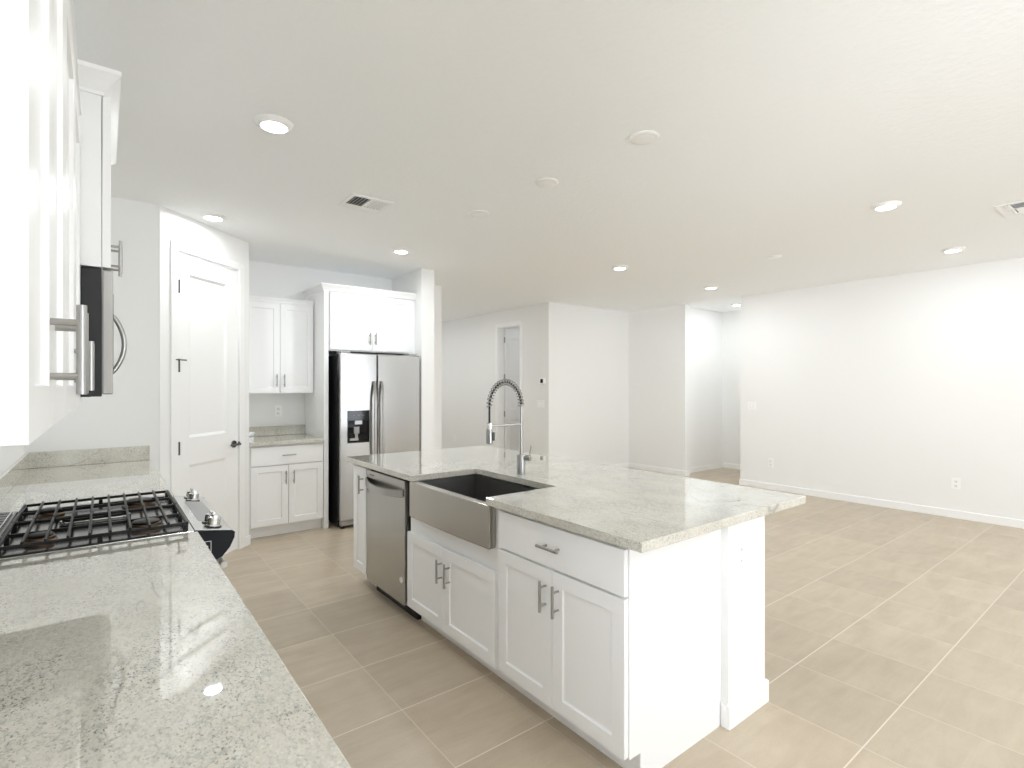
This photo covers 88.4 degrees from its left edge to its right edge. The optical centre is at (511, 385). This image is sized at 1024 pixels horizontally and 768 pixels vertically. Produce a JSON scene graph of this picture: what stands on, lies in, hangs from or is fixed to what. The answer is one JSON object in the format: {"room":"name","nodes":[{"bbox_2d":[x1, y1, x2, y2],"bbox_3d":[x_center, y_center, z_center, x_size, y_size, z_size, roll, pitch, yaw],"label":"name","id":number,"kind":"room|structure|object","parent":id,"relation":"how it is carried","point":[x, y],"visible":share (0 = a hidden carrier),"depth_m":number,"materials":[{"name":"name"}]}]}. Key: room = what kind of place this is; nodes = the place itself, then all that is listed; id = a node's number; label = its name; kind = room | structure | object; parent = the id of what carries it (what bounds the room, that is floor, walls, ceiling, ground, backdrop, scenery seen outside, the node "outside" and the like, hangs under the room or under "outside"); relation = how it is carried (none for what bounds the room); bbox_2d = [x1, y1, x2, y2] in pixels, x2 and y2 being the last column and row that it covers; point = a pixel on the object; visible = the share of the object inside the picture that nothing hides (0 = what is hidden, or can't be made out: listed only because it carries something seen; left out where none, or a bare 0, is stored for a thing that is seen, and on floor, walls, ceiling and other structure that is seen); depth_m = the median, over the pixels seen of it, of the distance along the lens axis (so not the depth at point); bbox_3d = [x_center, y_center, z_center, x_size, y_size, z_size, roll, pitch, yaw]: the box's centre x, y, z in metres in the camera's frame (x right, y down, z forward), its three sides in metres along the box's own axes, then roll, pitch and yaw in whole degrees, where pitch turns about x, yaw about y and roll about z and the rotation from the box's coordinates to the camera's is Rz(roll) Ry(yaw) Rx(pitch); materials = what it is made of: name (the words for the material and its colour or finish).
{"room":"kitchen","nodes":[
{"label":"kitchen","id":0,"kind":"room"},
{"bbox_2d":[0,445,24,474],"bbox_3d":[-0.101,0.069,-0.604,0.120,2.743,10.170,0,0,-38],"label":"wall","id":1,"kind":"structure","parent":0,"point":[9,455],"depth_m":2.78,"materials":[{"name":"white paint"}]},
{"bbox_2d":[0,453,28,500],"bbox_3d":[-1.811,0.475,1.713,0.020,0.102,4.128,0,0,-38],"label":"backsplash","id":2,"kind":"structure","parent":1,"relation":"attached to","point":[13,474],"depth_m":2.75,"materials":[{"name":"stone"}]},
{"bbox_2d":[0,0,88,445],"bbox_3d":[-0.786,-0.418,0.681,0.370,0.953,0.640,0,0,-38],"label":"upper cabinet","id":3,"kind":"object","parent":1,"relation":"attached to","point":[33,323],"visible":1,"depth_m":0.56,"materials":[{"name":"white paint"}]},
{"bbox_2d":[65,0,94,415],"bbox_3d":[-1.253,-0.418,1.283,0.370,0.953,0.880,0,0,-38],"label":"upper cabinet","id":4,"kind":"object","parent":1,"relation":"attached to","point":[72,90],"visible":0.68,"depth_m":1.32,"materials":[{"name":"white paint"}]},
{"bbox_2d":[77,59,122,276],"bbox_3d":[-1.729,-0.719,1.960,0.449,0.645,0.869,0,0,-38],"label":"upper cabinet","id":5,"kind":"object","parent":1,"relation":"attached to","point":[100,86],"visible":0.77,"depth_m":1.75,"materials":[{"name":"white paint"}]},
{"bbox_2d":[80,267,126,396],"bbox_3d":[-1.721,-0.177,1.966,0.470,0.428,0.757,0,0,-38],"label":"microwave","id":6,"kind":"object","parent":5,"relation":"attached to","point":[96,285],"visible":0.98,"depth_m":1.76,"materials":[{"name":"black metal"}]},
{"bbox_2d":[25,197,158,470],"bbox_3d":[-2.854,0.069,3.620,0.714,2.743,0.120,0,0,-38],"label":"wall","id":7,"kind":"structure","parent":0,"point":[129,416],"depth_m":3.68,"materials":[{"name":"white paint"}]},
{"bbox_2d":[26,445,149,468],"bbox_3d":[-2.834,0.475,3.546,0.651,0.102,0.020,0,0,-38],"label":"backsplash","id":8,"kind":"structure","parent":7,"relation":"attached to","point":[43,459],"depth_m":3.53,"materials":[{"name":"stone"}]},
{"bbox_2d":[159,205,248,548],"bbox_3d":[-2.525,0.069,4.272,0.120,2.743,1.057,0,0,8],"label":"wall","id":9,"kind":"structure","parent":0,"point":[173,225],"depth_m":3.88,"materials":[{"name":"white paint"}]},
{"bbox_2d":[170,240,243,548],"bbox_3d":[-2.454,0.179,4.293,0.017,2.522,0.834,0,0,8],"label":"trim","id":10,"kind":"structure","parent":9,"relation":"attached to","point":[175,246],"depth_m":3.93,"materials":[{"name":"white paint"}]},
{"bbox_2d":[176,251,240,553],"bbox_3d":[-2.453,0.206,4.279,0.104,2.444,0.735,0,0,8],"label":"door","id":11,"kind":"structure","parent":9,"relation":"in","point":[208,443],"depth_m":4.30,"materials":[{"name":"white paint"}]},
{"bbox_2d":[244,535,250,546],"bbox_3d":[-2.390,1.398,4.751,0.012,0.085,0.088,0,0,8],"label":"baseboard","id":12,"kind":"structure","parent":9,"relation":"attached to","point":[247,540],"depth_m":4.75,"materials":[{"name":"white paint"}]},
{"bbox_2d":[249,260,441,448],"bbox_3d":[-1.964,0.069,6.127,2.555,2.743,0.120,0,0,-38],"label":"wall","id":13,"kind":"structure","parent":0,"point":[265,279],"depth_m":5.74,"materials":[{"name":"white paint"}]},
{"bbox_2d":[249,425,304,436],"bbox_3d":[-2.556,0.475,5.578,0.703,0.102,0.020,0,0,-38],"label":"backsplash","id":14,"kind":"structure","parent":13,"relation":"attached to","point":[284,429],"depth_m":5.61,"materials":[{"name":"stone"}]},
{"bbox_2d":[274,405,281,416],"bbox_3d":[-2.500,0.268,5.629,0.075,0.118,0.010,0,0,-38],"label":"outlet","id":15,"kind":"object","parent":13,"relation":"attached to","point":[277,409],"visible":1,"depth_m":5.63,"materials":[{"name":"white plastic"}]},
{"bbox_2d":[249,295,313,392],"bbox_3d":[-2.447,-0.411,5.438,0.702,0.962,0.372,0,0,-38],"label":"upper cabinet","id":16,"kind":"object","parent":13,"relation":"attached to","point":[280,329],"visible":0.85,"depth_m":5.33,"materials":[{"name":"white paint"}]},
{"bbox_2d":[302,282,416,354],"bbox_3d":[-1.683,-0.699,5.842,1.056,0.678,0.672,0,0,-38],"label":"upper cabinet","id":17,"kind":"object","parent":13,"relation":"attached to","point":[359,324],"visible":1,"depth_m":5.61,"materials":[{"name":"white paint"}]},
{"bbox_2d":[392,268,433,450],"bbox_3d":[-1.173,0.069,6.181,0.161,2.743,0.766,0,0,-38],"label":"wall","id":18,"kind":"structure","parent":0,"point":[420,282],"depth_m":5.88,"materials":[{"name":"white paint"}]},
{"bbox_2d":[442,303,543,454],"bbox_3d":[-0.890,0.069,10.131,0.120,2.743,4.667,0,0,-38],"label":"wall","id":19,"kind":"structure","parent":0,"point":[468,343],"depth_m":9.63,"materials":[{"name":"white paint"}]},
{"bbox_2d":[495,320,521,448],"bbox_3d":[-0.015,0.178,8.994,0.134,2.524,0.735,0,0,-38],"label":"trim","id":20,"kind":"structure","parent":19,"relation":"attached to","point":[499,328],"depth_m":9.21,"materials":[{"name":"white paint"}]},
{"bbox_2d":[504,329,519,450],"bbox_3d":[0.164,0.212,9.455,0.716,2.433,0.089,0,0,-38],"label":"door","id":21,"kind":"structure","parent":19,"relation":"in","point":[511,336],"depth_m":9.35,"materials":[{"name":"white paint"}]},
{"bbox_2d":[539,378,544,383],"bbox_3d":[0.475,-0.079,8.255,0.026,0.090,0.125,0,0,-38],"label":"thermostat","id":22,"kind":"object","parent":19,"relation":"attached to","point":[541,380],"visible":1,"depth_m":8.24,"materials":[{"name":"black plastic"}]},
{"bbox_2d":[505,326,519,329],"bbox_3d":[0.713,0.069,9.818,2.028,2.743,2.207,0,0,-38],"label":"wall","id":23,"kind":"structure","parent":0,"point":[514,328],"depth_m":10.56,"materials":[{"name":"white paint"}]},
{"bbox_2d":[73,0,1023,321],"bbox_3d":[1.774,-1.357,4.734,9.790,0.132,16.700,0,0,-38],"label":"ceiling","id":24,"kind":"structure","parent":0,"point":[780,125],"depth_m":2.75,"materials":[{"name":"white paint"}]},
{"bbox_2d":[199,212,226,221],"bbox_3d":[-2.290,-1.290,4.037,0.184,0.024,0.184,0,0,-38],"label":"recessed light","id":25,"kind":"object","parent":24,"relation":"in","point":[210,216],"visible":1,"depth_m":4.00,"materials":[{"name":"white plastic"}]},
{"bbox_2d":[253,114,293,133],"bbox_3d":[-1.179,-1.290,2.610,0.184,0.024,0.184,0,0,-38],"label":"recessed light","id":26,"kind":"object","parent":24,"relation":"in","point":[271,123],"visible":1,"depth_m":2.58,"materials":[{"name":"white plastic"}]},
{"bbox_2d":[338,193,393,213],"bbox_3d":[-1.044,-1.297,3.760,0.309,0.010,0.294,0,0,-38],"label":"ceiling vent","id":27,"kind":"object","parent":24,"relation":"in","point":[353,201],"visible":1,"depth_m":3.75,"materials":[{"name":"white plastic"}]},
{"bbox_2d":[391,248,410,253],"bbox_3d":[-1.063,-1.290,5.045,0.184,0.024,0.184,0,0,-38],"label":"recessed light","id":28,"kind":"object","parent":24,"relation":"in","point":[395,250],"visible":1,"depth_m":5.01,"materials":[{"name":"white plastic"}]},
{"bbox_2d":[611,265,628,269],"bbox_3d":[1.182,-1.290,5.765,0.184,0.024,0.184,0,0,-38],"label":"recessed light","id":29,"kind":"object","parent":24,"relation":"in","point":[617,267],"visible":1,"depth_m":5.72,"materials":[{"name":"white plastic"}]},
{"bbox_2d":[704,286,718,289],"bbox_3d":[2.619,-1.290,6.929,0.184,0.024,0.184,0,0,-38],"label":"recessed light","id":30,"kind":"object","parent":24,"relation":"in","point":[706,287],"visible":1,"depth_m":6.89,"materials":[{"name":"white"}]},
{"bbox_2d":[871,201,901,210],"bbox_3d":[2.692,-1.290,3.790,0.184,0.024,0.184,0,0,-38],"label":"recessed light","id":31,"kind":"object","parent":24,"relation":"in","point":[888,205],"visible":1,"depth_m":3.75,"materials":[{"name":"white plastic"}]},
{"bbox_2d":[941,246,965,252],"bbox_3d":[4.194,-1.290,5.008,0.184,0.024,0.184,0,0,-38],"label":"recessed light","id":32,"kind":"object","parent":24,"relation":"in","point":[951,249],"visible":1,"depth_m":4.97,"materials":[{"name":"white plastic"}]},
{"bbox_2d":[994,200,1023,216],"bbox_3d":[3.735,-1.297,3.787,0.359,0.010,0.340,0,0,-38],"label":"ceiling vent","id":33,"kind":"object","parent":24,"relation":"in","point":[1014,208],"visible":1,"depth_m":3.84,"materials":[{"name":"white plastic"}]},
{"bbox_2d":[544,302,627,464],"bbox_3d":[1.323,0.069,8.819,2.006,2.743,0.120,0,0,-38],"label":"wall","id":34,"kind":"structure","parent":0,"point":[586,348],"depth_m":8.67,"materials":[{"name":"white paint"}]},
{"bbox_2d":[612,463,627,467],"bbox_3d":[1.312,1.398,8.726,1.874,0.085,0.012,0,0,-38],"label":"baseboard","id":35,"kind":"structure","parent":34,"relation":"attached to","point":[625,465],"depth_m":9.21,"materials":[{"name":"white paint"}]},
{"bbox_2d":[219,468,1023,767],"bbox_3d":[1.774,1.500,4.734,9.790,0.120,16.700,0,0,-38],"label":"floor","id":36,"kind":"structure","parent":0,"point":[894,638],"depth_m":2.83,"materials":[{"name":"tile"}]},
{"bbox_2d":[0,488,234,567],"bbox_3d":[-1.579,0.942,2.055,0.760,0.916,0.763,0,0,-38],"label":"gas range","id":37,"kind":"object","parent":36,"relation":"on","point":[24,532],"visible":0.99,"depth_m":1.96,"materials":[{"name":"black paint"}]},
{"bbox_2d":[0,497,193,559],"bbox_3d":[-1.631,0.529,2.015,0.629,0.012,0.760,0,0,-38],"label":"cooktop","id":38,"kind":"object","parent":37,"relation":"in","point":[6,517],"depth_m":1.92,"materials":[{"name":"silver metal"}]},
{"bbox_2d":[217,556,227,567],"bbox_3d":[-1.344,0.925,2.238,0.121,0.550,0.752,0,0,-38],"label":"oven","id":39,"kind":"object","parent":37,"relation":"in","point":[221,560],"depth_m":1.98,"materials":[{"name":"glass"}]},
{"bbox_2d":[249,442,322,538],"bbox_3d":[-2.353,1.002,5.318,0.705,0.876,0.677,0,0,-38],"label":"base cabinet","id":40,"kind":"object","parent":36,"relation":"on","point":[286,481],"visible":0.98,"depth_m":5.07,"materials":[{"name":"white paint"}]},
{"bbox_2d":[249,434,324,446],"bbox_3d":[-2.360,0.544,5.327,0.704,0.036,0.658,0,0,-38],"label":"countertop","id":41,"kind":"structure","parent":40,"relation":"on","point":[295,438],"depth_m":5.18,"materials":[{"name":"stone"}]},
{"bbox_2d":[305,290,327,528],"bbox_3d":[-2.070,0.237,5.568,0.046,2.407,0.630,0,0,-38],"label":"panel","id":42,"kind":"object","parent":36,"relation":"on","point":[316,403],"visible":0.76,"depth_m":5.39,"materials":[{"name":"white paint"}]},
{"bbox_2d":[354,465,375,585],"bbox_3d":[-0.869,1.002,3.952,0.648,0.876,0.235,0,0,-38],"label":"base cabinet","id":43,"kind":"object","parent":36,"relation":"on","point":[360,472],"visible":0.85,"depth_m":3.78,"materials":[{"name":"white paint"}]},
{"bbox_2d":[328,351,419,528],"bbox_3d":[-1.571,0.544,5.793,0.890,1.792,0.803,0,0,-38],"label":"refrigerator","id":44,"kind":"object","parent":36,"relation":"on","point":[374,400],"visible":0.71,"depth_m":5.44,"materials":[{"name":"silver metal"}]},
{"bbox_2d":[365,469,420,619],"bbox_3d":[-0.613,1.003,3.605,0.669,0.874,0.620,0,0,-38],"label":"dishwasher","id":45,"kind":"object","parent":36,"relation":"on","point":[388,496],"visible":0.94,"depth_m":3.38,"materials":[{"name":"silver metal"}]},
{"bbox_2d":[407,474,538,686],"bbox_3d":[-0.127,1.002,2.997,0.648,0.876,0.921,0,0,-38],"label":"base cabinet","id":46,"kind":"object","parent":36,"relation":"on","point":[452,581],"visible":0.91,"depth_m":2.77,"materials":[{"name":"white paint"}]},
{"bbox_2d":[498,510,719,767],"bbox_3d":[0.390,1.002,2.330,0.648,0.876,0.758,0,0,-38],"label":"base cabinet","id":47,"kind":"object","parent":36,"relation":"on","point":[619,645],"visible":0.98,"depth_m":2.07,"materials":[{"name":"white paint"}]},
{"bbox_2d":[346,445,805,552],"bbox_3d":[0.088,0.544,3.222,1.233,0.036,2.723,0,0,-38],"label":"countertop","id":48,"kind":"structure","parent":47,"relation":"on","point":[641,511],"depth_m":2.51,"materials":[{"name":"stone"}]},
{"bbox_2d":[410,475,535,548],"bbox_3d":[-0.180,0.667,2.934,0.470,0.207,0.813,0,0,-38],"label":"sink","id":49,"kind":"object","parent":48,"relation":"in","point":[455,506],"visible":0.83,"depth_m":2.84,"materials":[{"name":"silver metal"}]},
{"bbox_2d":[486,379,530,474],"bbox_3d":[-0.018,0.242,3.075,0.297,0.568,0.088,0,0,-38],"label":"faucet","id":50,"kind":"object","parent":48,"relation":"on","point":[490,435],"visible":1,"depth_m":3.10,"materials":[{"name":"silver metal"}]},
{"bbox_3d":[-0.854,1.002,1.020,0.678,0.876,1.758,0,0,-38],"label":"base cabinet","id":51,"kind":"object","parent":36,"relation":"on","visible":0},
{"bbox_2d":[0,531,350,767],"bbox_3d":[-0.846,0.544,0.994,0.661,0.036,1.809,0,0,-38],"label":"countertop","id":52,"kind":"structure","parent":51,"relation":"on","point":[143,653],"depth_m":0.97,"materials":[{"name":"stone"}]},
{"bbox_3d":[-2.346,1.002,2.941,0.678,0.876,1.572,0,0,-38],"label":"base cabinet","id":53,"kind":"object","parent":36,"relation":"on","visible":0},
{"bbox_2d":[0,460,173,512],"bbox_3d":[-2.354,0.544,2.935,0.661,0.036,1.574,0,0,-38],"label":"countertop","id":54,"kind":"structure","parent":53,"relation":"on","point":[47,484],"depth_m":2.81,"materials":[{"name":"stone"}]},
{"bbox_2d":[689,307,721,467],"bbox_3d":[3.259,0.069,9.040,1.322,2.743,0.120,0,0,-38],"label":"wall","id":55,"kind":"structure","parent":0,"point":[705,326],"depth_m":9.00,"materials":[{"name":"white paint"}]},
{"bbox_2d":[722,310,739,464],"bbox_3d":[4.096,0.069,8.943,0.120,2.743,1.060,0,0,-38],"label":"wall","id":56,"kind":"structure","parent":0,"point":[730,320],"depth_m":9.19,"materials":[{"name":"white paint"}]},
{"bbox_2d":[721,516,764,704],"bbox_3d":[0.232,1.002,3.341,0.310,0.878,2.608,0,0,-38],"label":"wall","id":57,"kind":"structure","parent":0,"point":[743,592],"depth_m":2.28,"materials":[{"name":"white paint"}]},
{"bbox_2d":[720,529,720,724],"bbox_3d":[0.879,1.002,2.243,0.013,0.876,0.016,0,0,-38],"label":"trim","id":58,"kind":"structure","parent":57,"relation":"attached to","point":[720,529],"depth_m":2.24,"materials":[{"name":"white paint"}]},
{"bbox_2d":[735,536,745,573],"bbox_3d":[0.987,0.727,2.270,0.085,0.145,0.010,0,0,-38],"label":"outlet","id":59,"kind":"object","parent":57,"relation":"attached to","point":[740,543],"visible":1,"depth_m":2.26,"materials":[{"name":"white plastic"}]},
{"bbox_2d":[740,556,743,564],"bbox_3d":[0.989,0.751,2.267,0.034,0.036,0.003,0,0,-38],"label":"receptacle","id":60,"kind":"object","parent":59,"relation":"attached to","point":[741,557],"depth_m":2.27,"materials":[{"name":"grey plastic"}]},
{"bbox_2d":[740,545,743,553],"bbox_3d":[0.989,0.703,2.267,0.034,0.036,0.003,0,0,-38],"label":"receptacle","id":61,"kind":"object","parent":59,"relation":"attached to","point":[741,546],"depth_m":2.27,"materials":[{"name":"grey plastic"}]},
{"bbox_2d":[721,679,768,730],"bbox_3d":[0.237,1.391,3.336,0.342,0.098,2.622,0,0,-38],"label":"baseboard","id":62,"kind":"structure","parent":57,"relation":"attached to","point":[732,714],"depth_m":2.27,"materials":[{"name":"white paint"}]},
{"bbox_2d":[628,257,1023,519],"bbox_3d":[5.661,0.069,4.772,0.120,2.743,11.593,0,0,-38],"label":"wall","id":63,"kind":"structure","parent":0,"point":[899,387],"depth_m":6.35,"materials":[{"name":"white paint"}]},
{"bbox_2d":[628,463,689,475],"bbox_3d":[2.456,1.398,8.888,0.132,0.085,1.161,0,0,-38],"label":"baseboard","id":64,"kind":"structure","parent":63,"relation":"attached to","point":[630,465],"depth_m":8.78,"materials":[{"name":"white paint"}]},
{"bbox_2d":[689,463,739,472],"bbox_3d":[3.574,1.396,8.539,1.205,0.088,1.058,0,0,-38],"label":"baseboard","id":65,"kind":"structure","parent":63,"relation":"attached to","point":[718,465],"depth_m":9.09,"materials":[{"name":"white paint"}]},
{"bbox_2d":[768,458,773,466],"bbox_3d":[3.598,1.068,7.322,0.010,0.118,0.075,0,0,-38],"label":"outlet","id":66,"kind":"object","parent":63,"relation":"attached to","point":[770,461],"visible":1,"depth_m":7.32,"materials":[{"name":"white plastic"}]},
{"bbox_2d":[739,479,1023,528],"bbox_3d":[6.287,1.398,3.957,0.132,0.085,9.537,0,0,-38],"label":"baseboard","id":67,"kind":"structure","parent":63,"relation":"attached to","point":[996,520],"depth_m":6.17,"materials":[{"name":"white paint"}]},
{"bbox_2d":[952,478,959,488],"bbox_3d":[4.832,1.062,5.733,0.010,0.118,0.075,0,0,-38],"label":"outlet","id":68,"kind":"object","parent":63,"relation":"attached to","point":[955,481],"visible":1,"depth_m":5.73,"materials":[{"name":"white plastic"}]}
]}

